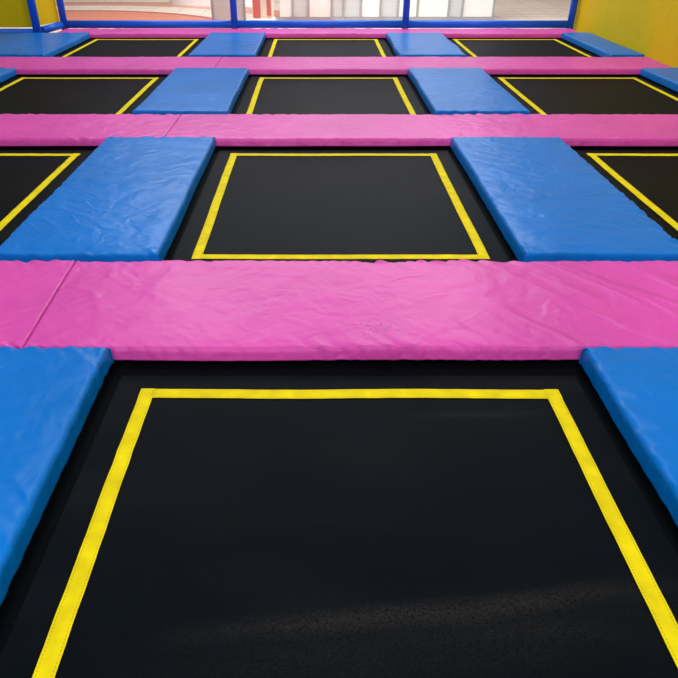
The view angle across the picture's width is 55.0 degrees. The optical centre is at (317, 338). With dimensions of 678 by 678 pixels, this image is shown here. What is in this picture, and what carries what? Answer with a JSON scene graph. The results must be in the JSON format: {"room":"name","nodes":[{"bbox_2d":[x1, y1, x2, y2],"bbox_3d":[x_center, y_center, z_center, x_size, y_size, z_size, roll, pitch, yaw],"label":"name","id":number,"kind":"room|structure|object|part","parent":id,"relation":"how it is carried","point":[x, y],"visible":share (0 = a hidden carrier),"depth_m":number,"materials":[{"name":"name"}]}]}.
{"room":"indoor trampoline park","nodes":[
{"label":"indoor trampoline park","id":0,"kind":"room"},
{"bbox_2d":[0,0,578,32],"bbox_3d":[0.000,-8.547,17.382,32.000,0.100,41.500,0,33,0],"label":"floor","id":1,"kind":"structure","parent":0,"point":[128,9],"depth_m":18.72,"materials":[{"name":"tile"}]},
{"bbox_2d":[0,0,63,32],"bbox_3d":[-5.846,-6.412,10.508,2.748,3.700,0.745,0,33,0],"label":"fence","id":2,"kind":"object","parent":1,"relation":"on","point":[13,13],"visible":0.73,"depth_m":10.89,"materials":[{"name":"blue paint"}]},
{"bbox_3d":[-6.000,-6.482,10.217,2.440,2.870,0.060,0,33,0],"label":"padded panel","id":3,"kind":"part","parent":2,"relation":"part of","materials":[{"name":"yellow plastic"}]},
{"bbox_3d":[-5.995,-5.160,10.943,2.450,0.120,0.120,0,33,0],"label":"rail","id":4,"kind":"part","parent":2,"relation":"part of","materials":[{"name":"blue paint"}]},
{"bbox_3d":[-4.720,-6.247,10.249,0.130,3.700,0.130,0,33,0],"label":"post","id":5,"kind":"part","parent":2,"relation":"part of","materials":[{"name":"blue paint"}]},
{"bbox_3d":[-4.665,-6.644,10.452,0.053,2.850,0.598,9,34,13],"label":"padded panel","id":6,"kind":"part","parent":2,"relation":"part of","materials":[{"name":"yellow plastic"}]},
{"bbox_3d":[-4.605,-5.379,11.230,0.120,0.140,0.546,9,34,14],"label":"rail","id":7,"kind":"part","parent":2,"relation":"part of","materials":[{"name":"blue paint"}]},
{"bbox_2d":[0,146,97,245],"bbox_3d":[-2.845,-0.810,4.718,2.875,0.487,3.185,0,33,0],"label":"trampoline","id":8,"kind":"object","parent":1,"relation":"on","point":[29,175],"visible":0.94,"depth_m":5.00,"materials":[{"name":"black fabric"}]},
{"bbox_2d":[0,260,75,348],"bbox_3d":[-2.741,-0.175,3.198,2.919,0.075,0.914,0,33,0],"label":"pad","id":9,"kind":"object","parent":8,"relation":"on","point":[27,290],"visible":0.86,"depth_m":3.22,"materials":[{"name":"pink plastic"}]},
{"bbox_2d":[0,113,180,145],"bbox_3d":[-4.258,-1.920,5.934,5.864,0.072,0.904,0,33,0],"label":"pad","id":10,"kind":"object","parent":8,"relation":"on","point":[29,129],"visible":0.81,"depth_m":5.85,"materials":[{"name":"pink plastic"}]},
{"bbox_2d":[0,136,215,262],"bbox_3d":[-1.338,-1.059,4.562,0.933,0.096,2.327,0,33,0],"label":"pad","id":11,"kind":"object","parent":8,"relation":"on","point":[128,201],"visible":0.98,"depth_m":4.16,"materials":[{"name":"blue plastic"}]},
{"bbox_2d":[0,75,167,114],"bbox_3d":[-2.845,-2.540,7.428,2.875,0.487,3.125,0,33,0],"label":"trampoline","id":12,"kind":"object","parent":1,"relation":"on","point":[19,94],"visible":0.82,"depth_m":7.40,"materials":[{"name":"black fabric"}]},
{"bbox_2d":[0,67,16,82],"bbox_3d":[-4.273,-2.780,7.259,0.943,0.094,2.240,0,33,0],"label":"pad","id":13,"kind":"object","parent":12,"relation":"on","point":[5,73],"visible":1,"depth_m":8.01,"materials":[{"name":"blue plastic"}]},
{"bbox_2d":[0,57,221,74],"bbox_3d":[-4.258,-3.634,8.618,5.865,0.072,0.962,0,33,0],"label":"pad","id":14,"kind":"object","parent":12,"relation":"on","point":[23,65],"visible":0.78,"depth_m":8.47,"materials":[{"name":"pink plastic"}]},
{"bbox_2d":[132,68,248,114],"bbox_3d":[-1.339,-2.779,7.258,0.938,0.093,2.242,0,33,0],"label":"pad","id":15,"kind":"object","parent":12,"relation":"on","point":[184,90],"visible":0.94,"depth_m":6.96,"materials":[{"name":"blue plastic"}]},
{"bbox_2d":[54,38,204,56],"bbox_3d":[-2.845,-4.206,10.038,2.875,0.487,2.948,0,33,0],"label":"trampoline","id":16,"kind":"object","parent":1,"relation":"on","point":[92,47],"visible":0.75,"depth_m":10.13,"materials":[{"name":"black fabric"}]},
{"bbox_2d":[0,32,89,56],"bbox_3d":[-4.851,-4.489,9.935,2.094,0.095,2.165,0,33,0],"label":"pad","id":17,"kind":"object","parent":16,"relation":"on","point":[11,44],"visible":0.9,"depth_m":9.88,"materials":[{"name":"blue plastic"}]},
{"bbox_2d":[57,28,241,37],"bbox_3d":[-2.873,-5.253,11.154,3.094,0.071,0.705,0,33,0],"label":"pad","id":18,"kind":"object","parent":16,"relation":"on","point":[94,32],"visible":0.65,"depth_m":10.97,"materials":[{"name":"pink plastic"}]},
{"bbox_2d":[188,32,265,56],"bbox_3d":[-1.338,-4.489,9.936,0.934,0.093,2.167,0,33,0],"label":"pad","id":19,"kind":"object","parent":16,"relation":"on","point":[216,44],"visible":0.91,"depth_m":9.65,"materials":[{"name":"blue plastic"}]},
{"bbox_2d":[169,0,274,6],"bbox_3d":[-3.000,-10.482,19.902,3.289,0.450,1.031,0,33,0],"label":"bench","id":20,"kind":"object","parent":1,"relation":"on","point":[195,2],"visible":0.45,"depth_m":19.70,"materials":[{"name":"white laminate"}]},
{"bbox_2d":[211,0,245,28],"bbox_3d":[-2.100,-7.910,15.131,0.800,1.250,0.060,0,33,0],"label":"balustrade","id":21,"kind":"object","parent":1,"relation":"on","point":[218,3],"visible":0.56,"depth_m":15.24,"materials":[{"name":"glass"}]},
{"bbox_3d":[-2.100,-7.931,15.117,0.700,1.100,0.020,0,33,0],"label":"glass panel","id":22,"kind":"part","parent":21,"relation":"part of","materials":[{"name":"white"}]},
{"bbox_2d":[252,0,274,19],"bbox_3d":[-1.370,-9.097,15.643,0.580,2.700,0.440,0,33,0],"label":"kiosk","id":23,"kind":"object","parent":1,"relation":"on","point":[260,3],"visible":0.61,"depth_m":16.03,"materials":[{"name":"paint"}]},
{"bbox_3d":[-1.510,-9.009,15.467,0.180,2.460,0.030,0,33,0],"label":"panel","id":24,"kind":"part","parent":23,"relation":"part of","materials":[{"name":"red laminate"}]},
{"bbox_3d":[-1.210,-9.026,15.457,0.100,2.420,0.030,0,33,0],"label":"panel","id":25,"kind":"part","parent":23,"relation":"part of","materials":[{"name":"red laminate"}]},
{"bbox_2d":[56,0,577,29],"bbox_3d":[-0.013,-6.634,10.856,9.095,3.700,0.128,0,33,0],"label":"fence","id":26,"kind":"object","parent":1,"relation":"on","point":[234,23],"visible":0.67,"depth_m":11.47,"materials":[{"name":"blue metal"}]},
{"bbox_3d":[-4.500,-6.634,10.856,0.120,3.700,0.120,0,33,0],"label":"post","id":27,"kind":"part","parent":26,"relation":"part of","materials":[{"name":"blue metal"}]},
{"bbox_3d":[-2.990,-5.581,11.528,2.940,0.128,0.128,0,33,0],"label":"rail","id":28,"kind":"part","parent":26,"relation":"part of","materials":[{"name":"blue paint"}]},
{"bbox_3d":[-1.480,-6.634,10.856,0.120,3.700,0.120,0,33,0],"label":"post","id":29,"kind":"part","parent":26,"relation":"part of","materials":[{"name":"blue metal"}]},
{"bbox_3d":[0.035,-5.581,11.528,2.950,0.128,0.128,0,33,0],"label":"rail","id":30,"kind":"part","parent":26,"relation":"part of","materials":[{"name":"blue paint"}]},
{"bbox_3d":[1.550,-6.634,10.856,0.120,3.700,0.120,0,33,0],"label":"post","id":31,"kind":"part","parent":26,"relation":"part of","materials":[{"name":"blue metal"}]},
{"bbox_3d":[3.013,-5.581,11.528,2.845,0.128,0.128,0,33,0],"label":"rail","id":32,"kind":"part","parent":26,"relation":"part of","materials":[{"name":"blue paint"}]},
{"bbox_3d":[4.475,-6.634,10.856,0.120,3.700,0.120,0,33,0],"label":"post","id":33,"kind":"part","parent":26,"relation":"part of","materials":[{"name":"blue paint"}]},
{"bbox_2d":[257,38,396,56],"bbox_3d":[0.130,-4.206,10.038,2.875,0.487,2.948,0,33,0],"label":"trampoline","id":34,"kind":"object","parent":1,"relation":"on","point":[271,47],"visible":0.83,"depth_m":10.13,"materials":[{"name":"black fabric"}]},
{"bbox_2d":[240,28,576,37],"bbox_3d":[1.553,-5.254,11.153,5.754,0.074,0.690,0,33,0],"label":"pad","id":35,"kind":"object","parent":34,"relation":"on","point":[272,32],"visible":0.77,"depth_m":10.97,"materials":[{"name":"pink plastic"}]},
{"bbox_2d":[386,32,466,56],"bbox_3d":[1.597,-4.490,9.936,0.945,0.095,2.167,0,33,0],"label":"pad","id":36,"kind":"object","parent":34,"relation":"on","point":[422,44],"visible":0.95,"depth_m":9.66,"materials":[{"name":"blue plastic"}]},
{"bbox_2d":[231,74,430,114],"bbox_3d":[0.130,-2.540,7.428,2.875,0.487,3.125,0,33,0],"label":"trampoline","id":37,"kind":"object","parent":1,"relation":"on","point":[352,93],"visible":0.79,"depth_m":7.28,"materials":[{"name":"black fabric"}]},
{"bbox_2d":[215,56,672,74],"bbox_3d":[1.608,-3.634,8.619,5.864,0.071,0.955,0,33,0],"label":"pad","id":38,"kind":"object","parent":37,"relation":"on","point":[256,65],"visible":0.79,"depth_m":8.46,"materials":[{"name":"pink plastic"}]},
{"bbox_2d":[407,67,529,114],"bbox_3d":[1.598,-2.779,7.258,0.939,0.094,2.242,0,33,0],"label":"pad","id":39,"kind":"object","parent":37,"relation":"on","point":[447,91],"visible":0.94,"depth_m":6.92,"materials":[{"name":"blue plastic"}]},
{"bbox_2d":[0,360,677,677],"bbox_3d":[0.130,0.943,1.972,2.875,0.487,3.210,0,33,0],"label":"trampoline","id":40,"kind":"object","parent":1,"relation":"on","point":[295,518],"visible":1,"depth_m":2.05,"materials":[{"name":"black fabric"}]},
{"bbox_2d":[0,346,113,605],"bbox_3d":[-1.345,0.685,1.831,0.922,0.095,2.309,0,33,0],"label":"pad","id":41,"kind":"object","parent":40,"relation":"on","point":[47,395],"visible":1,"depth_m":2.35,"materials":[{"name":"blue plastic"}]},
{"bbox_2d":[578,346,677,526],"bbox_3d":[1.598,0.686,1.831,0.934,0.093,2.309,0,33,0],"label":"pad","id":42,"kind":"object","parent":40,"relation":"on","point":[637,386],"visible":1,"depth_m":2.48,"materials":[{"name":"blue plastic"}]},
{"bbox_2d":[163,146,517,262],"bbox_3d":[0.130,-0.810,4.718,2.875,0.487,3.185,0,33,0],"label":"trampoline","id":43,"kind":"object","parent":1,"relation":"on","point":[370,204],"visible":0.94,"depth_m":4.39,"materials":[{"name":"black fabric"}]},
{"bbox_2d":[24,259,677,360],"bbox_3d":[1.609,-0.175,3.199,5.863,0.073,0.909,0,33,0],"label":"pad","id":44,"kind":"object","parent":43,"relation":"on","point":[462,309],"visible":0.96,"depth_m":3.08,"materials":[{"name":"pink plastic"}]},
{"bbox_2d":[166,113,677,146],"bbox_3d":[1.608,-1.921,5.933,5.864,0.074,0.906,0,33,0],"label":"pad","id":45,"kind":"object","parent":43,"relation":"on","point":[248,130],"visible":0.88,"depth_m":5.80,"materials":[{"name":"pink plastic"}]},
{"bbox_2d":[450,137,677,261],"bbox_3d":[1.599,-1.060,4.562,0.942,0.097,2.327,0,33,0],"label":"pad","id":46,"kind":"object","parent":43,"relation":"on","point":[546,201],"visible":1,"depth_m":4.16,"materials":[{"name":"blue plastic"}]},
{"bbox_2d":[278,0,495,19],"bbox_3d":[1.755,-10.149,15.617,5.550,4.500,0.110,0,33,0],"label":"storefront","id":47,"kind":"object","parent":1,"relation":"on","point":[316,7],"visible":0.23,"depth_m":16.67,"materials":[{"name":"white laminate"}]},
{"bbox_3d":[-0.825,-10.183,15.596,0.310,4.420,0.050,0,33,0],"label":"panel","id":48,"kind":"part","parent":47,"relation":"part of","materials":[{"name":"white laminate"}]},
{"bbox_3d":[-0.450,-10.183,15.596,0.360,4.420,0.050,0,33,0],"label":"panel","id":49,"kind":"part","parent":47,"relation":"part of","materials":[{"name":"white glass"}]},
{"bbox_3d":[0.050,-10.183,15.596,0.560,4.420,0.050,0,33,0],"label":"panel","id":50,"kind":"part","parent":47,"relation":"part of","materials":[{"name":"white laminate"}]},
{"bbox_3d":[0.500,-10.183,15.596,0.260,4.420,0.050,0,33,0],"label":"panel","id":51,"kind":"part","parent":47,"relation":"part of","materials":[{"name":"white glass"}]},
{"bbox_3d":[0.875,-10.183,15.596,0.410,4.420,0.050,0,33,0],"label":"panel","id":52,"kind":"part","parent":47,"relation":"part of","materials":[{"name":"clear glass"}]},
{"bbox_3d":[1.350,-10.183,15.596,0.460,4.420,0.050,0,33,0],"label":"panel","id":53,"kind":"part","parent":47,"relation":"part of","materials":[{"name":"white laminate"}]},
{"bbox_3d":[1.825,-10.183,15.596,0.410,4.420,0.050,0,33,0],"label":"panel","id":54,"kind":"part","parent":47,"relation":"part of","materials":[{"name":"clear glass"}]},
{"bbox_3d":[2.300,-10.183,15.596,0.460,4.420,0.050,0,33,0],"label":"panel","id":55,"kind":"part","parent":47,"relation":"part of","materials":[{"name":"white laminate"}]},
{"bbox_3d":[2.950,-10.183,15.596,0.760,4.420,0.050,0,33,0],"label":"panel","id":56,"kind":"part","parent":47,"relation":"part of","materials":[{"name":"white laminate"}]},
{"bbox_3d":[3.525,-10.183,15.596,0.310,4.420,0.050,0,33,0],"label":"panel","id":57,"kind":"part","parent":47,"relation":"part of","materials":[{"name":"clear glass"}]},
{"bbox_3d":[4.100,-10.183,15.596,0.760,4.420,0.050,0,33,0],"label":"panel","id":58,"kind":"part","parent":47,"relation":"part of","materials":[{"name":"white laminate"}]},
{"bbox_2d":[447,38,600,56],"bbox_3d":[3.105,-4.206,10.038,2.875,0.487,2.948,0,33,0],"label":"trampoline","id":59,"kind":"object","parent":1,"relation":"on","point":[472,47],"visible":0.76,"depth_m":10.13,"materials":[{"name":"black fabric"}]},
{"bbox_2d":[561,32,644,56],"bbox_3d":[4.300,-4.489,9.937,0.468,0.093,2.167,0,33,0],"label":"pad","id":60,"kind":"object","parent":59,"relation":"on","point":[602,47],"visible":0.91,"depth_m":9.74,"materials":[{"name":"blue plastic"}]},
{"bbox_2d":[490,75,677,114],"bbox_3d":[3.105,-2.540,7.428,2.875,0.487,3.125,0,33,0],"label":"trampoline","id":61,"kind":"object","parent":1,"relation":"on","point":[540,94],"visible":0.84,"depth_m":7.39,"materials":[{"name":"black fabric"}]},
{"bbox_2d":[639,68,677,91],"bbox_3d":[4.300,-2.779,7.258,0.468,0.093,2.242,0,33,0],"label":"pad","id":62,"kind":"object","parent":61,"relation":"on","point":[667,77],"visible":1,"depth_m":7.83,"materials":[{"name":"blue plastic"}]},
{"bbox_2d":[570,146,677,239],"bbox_3d":[3.105,-0.810,4.718,2.875,0.487,3.185,0,33,0],"label":"trampoline","id":63,"kind":"object","parent":1,"relation":"on","point":[647,176],"visible":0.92,"depth_m":5.01,"materials":[{"name":"black fabric"}]},
{"bbox_2d":[573,0,677,67],"bbox_3d":[4.625,-2.816,4.876,0.150,3.700,14.250,0,33,0],"label":"wall","id":64,"kind":"structure","parent":0,"point":[649,28],"depth_m":9.26,"materials":[{"name":"yellow paint"}]}
]}

